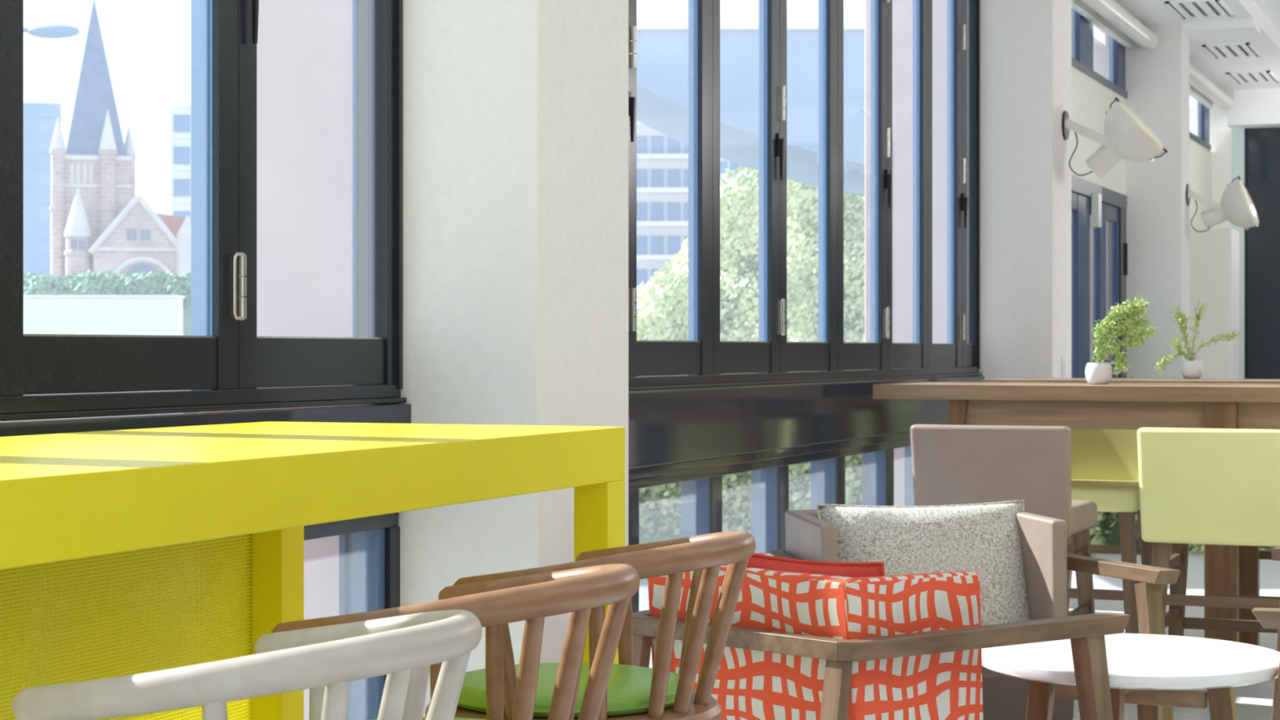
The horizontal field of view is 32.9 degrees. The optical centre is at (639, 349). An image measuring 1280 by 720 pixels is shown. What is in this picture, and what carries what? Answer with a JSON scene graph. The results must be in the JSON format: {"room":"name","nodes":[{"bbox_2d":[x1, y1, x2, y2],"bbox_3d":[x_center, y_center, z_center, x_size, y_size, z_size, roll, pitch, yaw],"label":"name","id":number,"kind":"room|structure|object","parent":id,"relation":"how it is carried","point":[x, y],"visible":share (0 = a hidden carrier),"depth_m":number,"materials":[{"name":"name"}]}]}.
{"room":"common room","nodes":[
{"label":"common room","id":0,"kind":"room"},
{"bbox_2d":[257,0,351,719],"bbox_3d":[-0.797,-0.755,5.769,0.530,4.350,0.560,0,0,22],"label":"wall","id":1,"kind":"structure","parent":0,"point":[304,46],"depth_m":5.49,"materials":[{"name":"white paint"}]},
{"bbox_2d":[1164,0,1233,18],"bbox_3d":[3.659,-2.224,14.155,0.340,0.012,0.720,0,0,22],"label":"air vent","id":2,"kind":"object","parent":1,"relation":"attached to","point":[1184,9],"visible":1,"depth_m":14.14,"materials":[{"name":"metal"}]},
{"bbox_2d":[1201,42,1261,58],"bbox_3d":[4.410,-2.224,16.141,0.340,0.012,0.720,0,0,22],"label":"air vent","id":3,"kind":"object","parent":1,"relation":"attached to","point":[1243,49],"visible":1,"depth_m":16.11,"materials":[{"name":"metal"}]},
{"bbox_2d":[1226,70,1279,84],"bbox_3d":[5.016,-2.224,17.720,0.340,0.012,0.720,0,0,22],"label":"air vent","id":4,"kind":"object","parent":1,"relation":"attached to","point":[1267,76],"visible":1,"depth_m":17.68,"materials":[{"name":"metal"}]},
{"bbox_2d":[387,0,628,716],"bbox_3d":[-0.341,-0.480,5.576,0.440,3.500,0.570,0,0,22],"label":"wall pillar","id":5,"kind":"structure","parent":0,"point":[516,112],"depth_m":5.33,"materials":[{"name":"white paint"}]},
{"bbox_2d":[864,0,946,506],"bbox_3d":[1.495,-0.755,11.330,0.530,4.350,0.470,0,0,22],"label":"wall","id":6,"kind":"structure","parent":0,"point":[902,10],"depth_m":11.13,"materials":[{"name":"white paint"}]},
{"bbox_2d":[966,0,1071,587],"bbox_3d":[1.951,-0.480,11.137,0.440,3.500,0.480,0,0,22],"label":"wall pillar","id":7,"kind":"structure","parent":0,"point":[1026,45],"depth_m":10.91,"materials":[{"name":"white paint"}]},
{"bbox_2d":[1061,357,1066,377],"bbox_3d":[2.164,0.100,11.058,0.013,0.120,0.080,0,0,22],"label":"wall switch","id":8,"kind":"object","parent":7,"relation":"attached to","point":[1063,359],"visible":0.79,"depth_m":11.04,"materials":[{"name":"white plastic"}]},
{"bbox_2d":[1062,97,1168,177],"bbox_3d":[2.421,-1.078,11.015,0.522,0.407,0.370,0,0,22],"label":"wall spotlight","id":9,"kind":"object","parent":7,"relation":"attached to","point":[1126,136],"visible":1,"depth_m":10.91,"materials":[{"name":"white plastic"}]},
{"bbox_2d":[1089,23,1108,363],"bbox_3d":[3.113,-0.755,15.255,0.530,4.350,0.360,0,0,22],"label":"wall","id":10,"kind":"structure","parent":0,"point":[1100,38],"depth_m":15.04,"materials":[{"name":"white paint"}]},
{"bbox_2d":[1189,62,1234,110],"bbox_3d":[4.313,-2.140,16.952,0.205,0.180,3.592,0,0,22],"label":"roller blind","id":11,"kind":"object","parent":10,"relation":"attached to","point":[1202,88],"visible":0.52,"depth_m":17.61,"materials":[{"name":"white fabric"}]},
{"bbox_2d":[1071,66,1213,229],"bbox_3d":[3.415,-0.230,15.239,0.100,3.000,8.220,0,0,22],"label":"wall","id":12,"kind":"structure","parent":0,"point":[1091,100],"depth_m":14.15,"materials":[{"name":"beige paint"}]},
{"bbox_2d":[1071,175,1127,540],"bbox_3d":[2.711,0.105,13.441,0.130,2.330,4.360,0,0,22],"label":"door","id":13,"kind":"structure","parent":12,"relation":"in","point":[1103,204],"depth_m":14.02,"materials":[{"name":"blue metal"}]},
{"bbox_2d":[1071,8,1127,98],"bbox_3d":[2.602,-1.980,13.194,0.075,0.500,3.820,0,0,22],"label":"window","id":14,"kind":"structure","parent":12,"relation":"in","point":[1082,28],"depth_m":13.78,"materials":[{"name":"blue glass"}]},
{"bbox_2d":[1071,0,1158,49],"bbox_3d":[2.741,-2.140,13.138,0.205,0.180,3.722,0,0,22],"label":"roller blind","id":15,"kind":"object","parent":14,"relation":"attached to","point":[1108,15],"visible":1,"depth_m":13.81,"materials":[{"name":"white fabric"}]},
{"bbox_2d":[1189,101,1211,150],"bbox_3d":[4.200,-1.980,17.073,0.075,0.500,3.830,0,0,22],"label":"window","id":16,"kind":"structure","parent":12,"relation":"in","point":[1202,138],"depth_m":18.57,"materials":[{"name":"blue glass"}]},
{"bbox_2d":[1125,22,1189,378],"bbox_3d":[3.569,-0.480,15.062,0.440,3.500,0.370,0,0,22],"label":"wall pillar","id":17,"kind":"structure","parent":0,"point":[1157,78],"depth_m":14.88,"materials":[{"name":"white paint"}]},
{"bbox_2d":[1182,18,1260,38],"bbox_3d":[3.994,-2.203,14.886,0.480,0.055,0.370,0,0,22],"label":"trim","id":18,"kind":"structure","parent":17,"relation":"attached to","point":[1237,27],"depth_m":14.77,"materials":[{"name":"paint"}]},
{"bbox_2d":[1186,176,1261,232],"bbox_3d":[4.034,-1.002,14.961,0.496,0.385,0.370,0,0,22],"label":"wall spotlight","id":19,"kind":"object","parent":17,"relation":"attached to","point":[1237,206],"visible":1,"depth_m":14.85,"materials":[{"name":"white plastic"}]},
{"bbox_2d":[1068,545,1279,719],"bbox_3d":[4.674,1.330,8.349,7.720,0.120,25.000,0,0,22],"label":"floor","id":20,"kind":"structure","parent":0,"point":[1254,701],"depth_m":10.51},
{"bbox_2d":[12,609,482,719],"bbox_3d":[-0.462,0.788,2.524,0.562,0.969,0.532,0,0,22],"label":"chair","id":21,"kind":"object","parent":20,"relation":"on","point":[323,660],"visible":1,"depth_m":2.31,"materials":[{"name":"white wood"}]},
{"bbox_2d":[0,421,625,719],"bbox_3d":[-1.088,0.709,2.624,0.800,1.122,3.622,0,0,22],"label":"table","id":22,"kind":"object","parent":20,"relation":"on","point":[95,497],"depth_m":3.69,"materials":[{"name":"paint"}]},
{"bbox_2d":[271,564,639,719],"bbox_3d":[-0.278,0.788,3.080,0.562,0.969,0.532,0,0,22],"label":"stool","id":23,"kind":"object","parent":20,"relation":"on","point":[531,598],"visible":0.78,"depth_m":2.92,"materials":[{"name":"brown wood"}]},
{"bbox_2d":[369,716,487,719],"bbox_3d":[-0.318,0.573,3.097,0.418,0.038,0.418,0,0,22],"label":"cushion","id":24,"kind":"object","parent":23,"relation":"on","point":[424,717],"depth_m":3.26,"materials":[{"name":"green fabric"}]},
{"bbox_2d":[425,530,755,719],"bbox_3d":[-0.084,0.788,3.652,0.562,0.969,0.532,0,0,22],"label":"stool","id":25,"kind":"object","parent":20,"relation":"on","point":[633,692],"visible":0.73,"depth_m":3.50,"materials":[{"name":"brown wood"}]},
{"bbox_2d":[457,662,679,717],"bbox_3d":[-0.123,0.573,3.669,0.418,0.038,0.418,0,0,22],"label":"cushion","id":26,"kind":"object","parent":25,"relation":"on","point":[630,692],"depth_m":3.53,"materials":[{"name":"green fabric"}]},
{"bbox_2d":[632,552,1129,719],"bbox_3d":[0.473,0.886,5.168,0.948,0.768,1.018,0,0,-45],"label":"lounge armchair","id":27,"kind":"object","parent":20,"relation":"on","point":[799,646],"visible":0.74,"depth_m":4.87,"materials":[{"name":"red fabric"}]},
{"bbox_2d":[746,553,884,577],"bbox_3d":[0.407,0.696,5.032,0.159,0.441,0.471,0,0,-40],"label":"cushion","id":28,"kind":"object","parent":27,"relation":"on","point":[854,570],"visible":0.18,"depth_m":4.96,"materials":[{"name":"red fabric"}]},
{"bbox_2d":[768,509,1180,719],"bbox_3d":[0.885,0.886,6.516,1.126,0.768,0.968,0,0,-14],"label":"lounge armchair","id":29,"kind":"object","parent":20,"relation":"on","point":[1046,561],"visible":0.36,"depth_m":6.45,"materials":[{"name":"beige leather"}]},
{"bbox_2d":[815,499,1029,625],"bbox_3d":[0.885,0.705,6.638,0.688,0.470,0.243,0,0,-15],"label":"cushion","id":30,"kind":"object","parent":29,"relation":"on","point":[983,539],"visible":0.45,"depth_m":6.59,"materials":[{"name":"grey fabric"}]},
{"bbox_2d":[910,424,1097,616],"bbox_3d":[1.322,0.767,7.799,0.559,1.005,0.656,0,0,22],"label":"bar stool","id":31,"kind":"object","parent":20,"relation":"on","point":[952,464],"visible":0.4,"depth_m":7.52,"materials":[{"name":"beige leather"}]},
{"bbox_2d":[872,382,1279,645],"bbox_3d":[2.971,0.706,8.337,4.060,1.128,0.820,0,0,22],"label":"table","id":32,"kind":"object","parent":20,"relation":"on","point":[1229,571],"visible":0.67,"depth_m":8.42,"materials":[{"name":"brown wood"}]},
{"bbox_2d":[1084,295,1161,384],"bbox_3d":[1.954,-0.038,8.757,0.315,0.358,0.136,0,0,0],"label":"potted plant","id":33,"kind":"object","parent":32,"relation":"on","point":[1100,372],"visible":1,"depth_m":8.73,"materials":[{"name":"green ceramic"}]},
{"bbox_2d":[1084,363,1112,384],"bbox_3d":[1.852,0.099,8.750,0.108,0.086,0.108,0,0,0],"label":"pot","id":34,"kind":"object","parent":33,"relation":"on","point":[1095,373],"depth_m":8.71,"materials":[{"name":"white ceramic"}]},
{"bbox_2d":[1066,428,1152,633],"bbox_3d":[1.863,0.767,9.059,0.559,1.005,0.656,0,0,22],"label":"bar stool","id":35,"kind":"object","parent":20,"relation":"on","point":[1104,464],"visible":0.22,"depth_m":9.12,"materials":[{"name":"leather"}]},
{"bbox_2d":[981,633,1279,719],"bbox_3d":[1.245,1.020,5.500,0.772,0.500,0.772,0,0,0],"label":"round table","id":36,"kind":"object","parent":20,"relation":"on","point":[1150,672],"visible":0.79,"depth_m":5.40,"materials":[{"name":"white paint"}]},
{"bbox_2d":[982,377,1279,606],"bbox_3d":[3.582,0.706,9.713,3.980,1.128,0.750,0,0,22],"label":"table","id":37,"kind":"object","parent":20,"relation":"on","point":[1069,540],"visible":0.11,"depth_m":10.00,"materials":[{"name":"brown wood"}]},
{"bbox_2d":[1154,299,1240,378],"bbox_3d":[2.694,-0.051,10.440,0.428,0.385,0.129,0,0,0],"label":"potted herb","id":38,"kind":"object","parent":37,"relation":"on","point":[1189,368],"visible":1,"depth_m":10.44,"materials":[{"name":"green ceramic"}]},
{"bbox_2d":[1180,360,1203,378],"bbox_3d":[2.662,0.099,10.450,0.108,0.086,0.108,0,0,0],"label":"pot","id":39,"kind":"object","parent":38,"relation":"on","point":[1189,369],"depth_m":10.41,"materials":[{"name":"white ceramic"}]},
{"bbox_2d":[1137,426,1279,635],"bbox_3d":[2.052,0.767,7.498,0.559,1.005,0.656,0,0,22],"label":"bar stool","id":40,"kind":"object","parent":20,"relation":"on","point":[1221,486],"visible":0.84,"depth_m":7.25,"materials":[{"name":"leather"}]},
{"bbox_2d":[1189,228,1239,378],"bbox_3d":[4.551,0.160,17.313,0.400,2.220,0.518,0,0,22],"label":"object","id":41,"kind":"object","parent":20,"relation":"on","point":[1214,253],"visible":0.31,"depth_m":17.06,"materials":[{"name":"white paint"}]},
{"bbox_2d":[1239,550,1279,599],"bbox_3d":[2.602,0.767,8.754,0.559,1.005,0.656,0,0,22],"label":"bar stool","id":42,"kind":"object","parent":20,"relation":"on","point":[1264,554],"visible":0.02,"depth_m":8.96,"materials":[{"name":"wood"}]},
{"bbox_2d":[1251,607,1279,719],"bbox_3d":[2.106,0.886,5.501,0.968,0.768,0.986,0,0,22],"label":"lounge armchair","id":43,"kind":"object","parent":20,"relation":"on","point":[1268,618],"visible":1,"depth_m":5.22,"materials":[{"name":"wood"}]},
{"bbox_2d":[1271,546,1279,719],"bbox_3d":[2.721,0.886,7.043,1.146,0.768,0.968,0,0,27],"label":"lounge armchair","id":44,"kind":"object","parent":20,"relation":"on","point":[1275,552],"visible":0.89,"depth_m":6.88,"materials":[{"name":"wood"}]},
{"bbox_2d":[1114,0,1279,90],"bbox_3d":[1.568,-2.340,9.629,0.960,0.220,25.000,0,0,22],"label":"ceiling","id":45,"kind":"structure","parent":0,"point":[1267,43],"depth_m":15.77,"materials":[{"name":"paint"}]},
{"bbox_2d":[1209,102,1279,378],"bbox_3d":[8.060,-0.480,17.850,6.700,3.500,0.150,0,0,22],"label":"wall","id":46,"kind":"structure","parent":0,"point":[1255,152],"depth_m":18.90,"materials":[{"name":"white paint"}]},
{"bbox_2d":[1226,88,1279,128],"bbox_3d":[8.595,-2.080,17.495,7.440,0.300,0.500,0,0,22],"label":"trim","id":47,"kind":"structure","parent":46,"relation":"attached to","point":[1258,108],"depth_m":18.60,"materials":[{"name":"paint"}]},
{"bbox_2d":[1253,0,1279,32],"bbox_3d":[5.127,-2.400,8.162,6.740,0.100,25.000,0,0,22],"label":"ceiling","id":48,"kind":"structure","parent":0,"point":[1270,8],"depth_m":14.99,"materials":[{"name":"paint"}]},
{"bbox_3d":[-2.119,-2.130,1.814,0.100,0.200,7.740,0,0,22],"label":"wall","id":49,"kind":"structure","parent":0,"visible":0},
{"bbox_2d":[0,0,411,719],"bbox_3d":[-1.845,-0.380,2.458,0.155,3.300,6.340,0,0,22],"label":"window","id":50,"kind":"structure","parent":49,"relation":"in","point":[223,372],"depth_m":4.70,"materials":[{"name":"black metal"}]},
{"bbox_3d":[0.619,-2.130,8.457,0.100,0.200,5.490,0,0,22],"label":"wall","id":51,"kind":"structure","parent":0,"visible":0},
{"bbox_2d":[628,0,984,612],"bbox_3d":[0.626,-0.380,8.454,0.155,3.300,5.490,0,0,22],"label":"window","id":52,"kind":"structure","parent":51,"relation":"in","point":[703,408],"depth_m":8.34,"materials":[{"name":"black metal"}]},
{"label":"outside","id":53,"kind":"structure","parent":0,"visible":0},
{"bbox_2d":[35,557,652,719],"bbox_3d":[-80.592,1.520,227.908,317.280,0.200,480.000,0,0,22],"label":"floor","id":54,"kind":"structure","parent":53,"point":[643,587],"depth_m":12.34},
{"bbox_2d":[22,92,62,275],"bbox_3d":[-81.545,-15.252,271.539,16.968,33.344,20.080,0,0,-17],"label":"office building","id":55,"kind":"structure","parent":54,"relation":"on","point":[39,119],"depth_m":263.60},
{"bbox_2d":[22,24,79,38],"bbox_3d":[-8.634,-1.540,30.000,1.742,5.921,0.280,0,0,0],"label":"street lamp","id":56,"kind":"object","parent":54,"relation":"on","point":[48,31],"visible":0.8,"depth_m":29.91,"materials":[{"name":"blue"}]},
{"bbox_2d":[22,294,185,335],"bbox_3d":[-5.497,0.484,18.125,3.318,1.871,0.310,0,0,0],"label":"wall","id":57,"kind":"structure","parent":54,"relation":"on","point":[68,314],"depth_m":18.00,"materials":[{"name":"white"}]},
{"bbox_2d":[22,269,191,335],"bbox_3d":[-14.934,-0.407,60.015,12.634,3.654,1.870,0,0,0],"label":"hedge","id":58,"kind":"object","parent":54,"relation":"on","point":[90,282],"visible":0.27,"depth_m":59.60,"materials":[{"name":"green plant"}]},
{"bbox_2d":[49,0,191,279],"bbox_3d":[-49.347,-16.607,212.274,16.386,36.054,12.230,0,0,-14],"label":"church","id":59,"kind":"structure","parent":54,"relation":"on","point":[99,222],"depth_m":209.29,"materials":[{"name":"pink stone"}]},
{"bbox_2d":[169,105,191,218],"bbox_3d":[-45.810,-12.138,239.749,11.665,27.243,20.150,0,0,-11],"label":"office building","id":60,"kind":"structure","parent":54,"relation":"on","point":[180,116],"depth_m":229.07,"materials":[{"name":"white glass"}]},
{"bbox_2d":[636,120,688,311],"bbox_3d":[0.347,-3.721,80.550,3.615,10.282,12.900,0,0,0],"label":"apartment building","id":61,"kind":"structure","parent":54,"relation":"on","point":[662,160],"depth_m":74.92,"materials":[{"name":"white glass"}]},
{"bbox_2d":[636,166,816,342],"bbox_3d":[0.492,0.135,20.066,2.290,3.660,1.438,0,0,-7],"label":"tree","id":62,"kind":"object","parent":54,"relation":"on","point":[664,317],"visible":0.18,"depth_m":19.67,"materials":[{"name":"green plant"}]},
{"bbox_2d":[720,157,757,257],"bbox_3d":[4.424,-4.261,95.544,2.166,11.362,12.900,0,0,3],"label":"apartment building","id":63,"kind":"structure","parent":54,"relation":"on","point":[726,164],"depth_m":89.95,"materials":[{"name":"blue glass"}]},
{"bbox_2d":[636,16,864,194],"bbox_3d":[0.606,-0.324,14.620,3.372,3.489,2.360,0,0,0],"label":"canopy","id":64,"kind":"object","parent":54,"relation":"on","point":[662,42],"visible":0.23,"depth_m":13.50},
{"bbox_2d":[786,178,864,342],"bbox_3d":[2.131,-0.079,24.075,2.080,4.562,1.754,0,0,18],"label":"tree","id":65,"kind":"object","parent":54,"relation":"on","point":[802,255],"visible":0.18,"depth_m":23.56,"materials":[{"name":"green plant"}]},
{"bbox_2d":[638,331,1276,556],"bbox_3d":[1.098,0.747,13.859,8.053,1.726,1.726,0,0,0],"label":"hedge","id":66,"kind":"object","parent":54,"relation":"on","point":[660,506],"visible":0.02,"depth_m":13.82,"materials":[{"name":"green plant"}]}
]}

